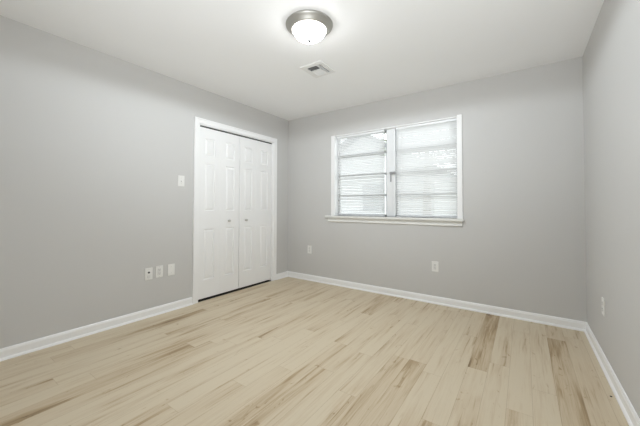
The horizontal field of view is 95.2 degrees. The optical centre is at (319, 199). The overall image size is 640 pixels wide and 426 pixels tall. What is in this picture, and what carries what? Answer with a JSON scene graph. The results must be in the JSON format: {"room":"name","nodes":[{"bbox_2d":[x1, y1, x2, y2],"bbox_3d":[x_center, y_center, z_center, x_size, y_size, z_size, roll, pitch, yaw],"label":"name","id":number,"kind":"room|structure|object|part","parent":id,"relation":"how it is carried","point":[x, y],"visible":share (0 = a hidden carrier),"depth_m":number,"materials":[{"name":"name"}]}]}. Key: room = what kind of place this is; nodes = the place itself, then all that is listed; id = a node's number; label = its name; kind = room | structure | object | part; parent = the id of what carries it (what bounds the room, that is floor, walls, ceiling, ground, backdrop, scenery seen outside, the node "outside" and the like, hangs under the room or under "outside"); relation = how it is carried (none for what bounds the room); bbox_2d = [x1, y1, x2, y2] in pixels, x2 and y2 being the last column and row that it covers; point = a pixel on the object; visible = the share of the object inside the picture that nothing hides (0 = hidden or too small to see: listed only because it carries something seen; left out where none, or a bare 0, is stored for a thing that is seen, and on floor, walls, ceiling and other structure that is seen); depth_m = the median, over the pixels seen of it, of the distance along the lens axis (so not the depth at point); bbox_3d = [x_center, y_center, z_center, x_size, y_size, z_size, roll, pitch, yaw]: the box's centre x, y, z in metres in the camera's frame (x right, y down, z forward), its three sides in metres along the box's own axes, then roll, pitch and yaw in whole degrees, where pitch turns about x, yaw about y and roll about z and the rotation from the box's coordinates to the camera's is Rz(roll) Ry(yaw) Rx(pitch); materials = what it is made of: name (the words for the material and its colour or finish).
{"room":"empty bedroom","nodes":[
{"label":"empty bedroom","id":0,"kind":"room"},
{"bbox_2d":[0,15,287,348],"bbox_3d":[-1.758,-0.020,2.887,0.120,2.540,4.217,-1,-2,35],"label":"wall","id":1,"kind":"structure","parent":0,"point":[95,145],"depth_m":2.50,"materials":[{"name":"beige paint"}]},
{"bbox_2d":[0,271,287,361],"bbox_3d":[-1.702,1.108,2.821,0.024,0.082,4.217,-1,-2,35],"label":"baseboard","id":2,"kind":"structure","parent":1,"relation":"attached to","point":[6,353],"depth_m":2.46,"materials":[{"name":"white wood"}]},
{"bbox_2d":[145,267,152,279],"bbox_3d":[-1.681,0.728,2.869,0.010,0.116,0.072,-1,-2,35],"label":"outlet","id":3,"kind":"object","parent":1,"relation":"attached to","point":[148,271],"visible":1,"depth_m":2.87,"materials":[{"name":"white plastic"}]},
{"bbox_2d":[155,265,162,277],"bbox_3d":[-1.623,0.725,2.953,0.010,0.116,0.072,-1,-2,35],"label":"wall outlet","id":4,"kind":"object","parent":1,"relation":"attached to","point":[159,269],"visible":1,"depth_m":2.95,"materials":[{"name":"white plastic"}]},
{"bbox_2d":[168,264,174,275],"bbox_3d":[-1.554,0.730,3.053,0.008,0.116,0.072,-1,-2,35],"label":"blank plate","id":5,"kind":"object","parent":1,"relation":"attached to","point":[171,267],"visible":1,"depth_m":3.05,"materials":[{"name":"white plastic"}]},
{"bbox_2d":[178,175,184,185],"bbox_3d":[-1.492,-0.203,3.149,0.020,0.116,0.072,-1,-2,35],"label":"light switch","id":6,"kind":"object","parent":1,"relation":"attached to","point":[180,178],"visible":1,"depth_m":3.14,"materials":[{"name":"white plastic"}]},
{"bbox_2d":[198,127,239,299],"bbox_3d":[-1.224,0.152,3.577,0.064,1.985,0.585,-1,-2,35],"label":"door","id":7,"kind":"structure","parent":1,"relation":"in","point":[218,265],"depth_m":3.56,"materials":[{"name":"white wood"}]},
{"bbox_2d":[192,116,276,303],"bbox_3d":[-1.078,0.125,3.838,0.141,2.097,1.332,-1,-2,35],"label":"trim","id":8,"kind":"structure","parent":1,"relation":"attached to","point":[198,121],"depth_m":3.44,"materials":[{"name":"white wood"}]},
{"bbox_2d":[200,125,271,143],"bbox_3d":[-1.065,-0.841,3.852,0.028,0.018,1.184,-1,-2,35],"label":"closet track","id":9,"kind":"object","parent":1,"relation":"attached to","point":[200,125],"visible":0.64,"depth_m":3.75,"materials":[{"name":"grey metal"}]},
{"bbox_2d":[238,137,271,287],"bbox_3d":[-0.885,0.164,4.062,0.064,1.985,0.585,-1,-2,35],"label":"door","id":10,"kind":"structure","parent":1,"relation":"in","point":[255,159],"depth_m":4.04,"materials":[{"name":"white wood"}]},
{"bbox_2d":[0,0,603,120],"bbox_3d":[-0.281,-1.358,1.887,3.715,0.100,4.457,-1,-2,35],"label":"ceiling","id":11,"kind":"structure","parent":0,"point":[244,52],"depth_m":2.38,"materials":[{"name":"white paint"}]},
{"bbox_2d":[286,9,332,43],"bbox_3d":[-0.080,-1.231,2.175,0.350,0.140,0.350,-1,-2,35],"label":"ceiling light","id":12,"kind":"object","parent":11,"relation":"attached to","point":[308,26],"visible":1,"depth_m":2.09,"materials":[{"name":"white glass"}]},
{"bbox_2d":[300,60,335,77],"bbox_3d":[-0.020,-1.280,2.880,0.240,0.010,0.266,-1,-2,35],"label":"ceiling vent","id":13,"kind":"object","parent":11,"relation":"in","point":[317,69],"visible":1,"depth_m":2.87,"materials":[{"name":"white metal"}]},
{"bbox_2d":[0,277,628,425],"bbox_3d":[-0.573,1.194,2.002,4.150,0.121,4.272,-1,-2,35],"label":"floor","id":14,"kind":"structure","parent":0,"point":[287,351],"depth_m":1.95,"materials":[{"name":"brown wood"}]},
{"bbox_2d":[288,57,586,321],"bbox_3d":[0.958,0.004,3.635,3.715,2.540,0.120,-1,-2,35],"label":"wall","id":15,"kind":"structure","parent":0,"point":[520,245],"depth_m":3.03,"materials":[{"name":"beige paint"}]},
{"bbox_2d":[308,245,311,253],"bbox_3d":[-0.155,0.735,4.316,0.072,0.116,0.009,-1,-2,35],"label":"wall outlet","id":16,"kind":"object","parent":15,"relation":"attached to","point":[309,247],"visible":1,"depth_m":4.30,"materials":[{"name":"white plastic"}]},
{"bbox_2d":[325,114,463,226],"bbox_3d":[0.844,-0.310,3.692,1.775,1.217,0.168,-1,-2,35],"label":"window","id":17,"kind":"structure","parent":15,"relation":"in","point":[390,217],"depth_m":3.66,"materials":[{"name":"white wood"}]},
{"bbox_2d":[337,130,384,215],"bbox_3d":[0.530,-0.338,3.899,0.701,1.102,0.037,-1,-2,35],"label":"window blind","id":18,"kind":"object","parent":17,"relation":"attached to","point":[378,132],"visible":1,"depth_m":3.89,"materials":[{"name":"white plastic"}]},
{"bbox_3d":[0.531,0.207,3.891,0.701,0.012,0.024,-1,-2,35],"label":"rail","id":19,"kind":"part","parent":18,"relation":"part of","materials":[{"name":"white plastic"}]},
{"bbox_3d":[0.571,-0.336,3.958,0.741,1.108,0.030,-1,-2,35],"label":"sash frame","id":20,"kind":"part","parent":17,"relation":"part of","materials":[{"name":"silver metal"}]},
{"bbox_3d":[0.843,0.227,3.680,1.775,0.028,0.168,-1,-2,35],"label":"sill","id":21,"kind":"part","parent":17,"relation":"part of","materials":[{"name":"white paint"}]},
{"bbox_2d":[396,118,456,217],"bbox_3d":[1.224,-0.347,3.414,0.692,1.102,0.037,-1,-2,35],"label":"window blind","id":22,"kind":"object","parent":17,"relation":"attached to","point":[426,137],"visible":0.94,"depth_m":3.40,"materials":[{"name":"white plastic"}]},
{"bbox_3d":[1.000,-0.339,3.576,0.002,1.072,0.027,-1,-2,35],"label":"ladder cord","id":23,"kind":"part","parent":22,"relation":"part of","materials":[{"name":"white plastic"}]},
{"bbox_3d":[1.226,0.198,3.406,0.692,0.012,0.024,-1,-2,35],"label":"rail","id":24,"kind":"part","parent":22,"relation":"part of","materials":[{"name":"white plastic"}]},
{"bbox_3d":[1.260,-0.344,3.477,0.714,1.108,0.030,-1,-2,35],"label":"sash frame","id":25,"kind":"part","parent":17,"relation":"part of","materials":[{"name":"silver metal"}]},
{"bbox_2d":[432,261,437,271],"bbox_3d":[1.298,0.753,3.299,0.072,0.116,0.010,-1,-2,35],"label":"wall outlet","id":26,"kind":"object","parent":15,"relation":"attached to","point":[434,263],"visible":1,"depth_m":3.30,"materials":[{"name":"white plastic"}]},
{"bbox_2d":[288,271,585,331],"bbox_3d":[0.913,1.132,3.550,3.475,0.082,0.024,-1,-2,35],"label":"baseboard","id":27,"kind":"structure","parent":15,"relation":"attached to","point":[577,325],"depth_m":3.15,"materials":[{"name":"white wood"}]},
{"bbox_2d":[582,0,639,417],"bbox_3d":[1.189,-0.057,0.828,0.120,2.540,4.217,-1,-2,35],"label":"wall","id":28,"kind":"structure","parent":0,"point":[611,56],"depth_m":1.72,"materials":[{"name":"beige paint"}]},
{"bbox_2d":[601,297,604,316],"bbox_3d":[1.945,0.733,2.009,0.009,0.116,0.072,-1,-2,35],"label":"wall outlet","id":29,"kind":"object","parent":28,"relation":"attached to","point":[603,299],"visible":1,"depth_m":1.99,"materials":[{"name":"white plastic"}]},
{"bbox_2d":[584,322,639,425],"bbox_3d":[1.127,1.072,0.844,0.024,0.082,4.217,-1,-2,35],"label":"baseboard","id":30,"kind":"structure","parent":28,"relation":"attached to","point":[627,408],"depth_m":1.74,"materials":[{"name":"white wood"}]},
{"label":"outside","id":31,"kind":"structure","parent":0,"visible":0},
{"bbox_3d":[12.482,1.925,17.829,60.000,0.200,36.403,-1,-2,35],"label":"ground","id":32,"kind":"structure","parent":31,"visible":0},
{"bbox_2d":[341,135,456,214],"bbox_3d":[3.908,-0.658,16.169,7.100,4.840,7.650,-1,-2,35],"label":"house","id":33,"kind":"structure","parent":32,"relation":"on","point":[369,135],"depth_m":13.05,"materials":[{"name":"grey"}]},
{"bbox_2d":[379,128,455,212],"bbox_3d":[3.637,-0.932,9.963,3.439,5.110,3.056,-1,-2,35],"label":"tree","id":34,"kind":"object","parent":32,"relation":"on","point":[455,128],"visible":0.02,"depth_m":9.83,"materials":[{"name":"grey plant"}]},
{"bbox_3d":[3.641,-2.196,9.991,3.439,2.580,3.056,-1,-2,35],"label":"crown","id":35,"kind":"part","parent":34,"relation":"part of","materials":[{"name":"grey plant"}]}
]}

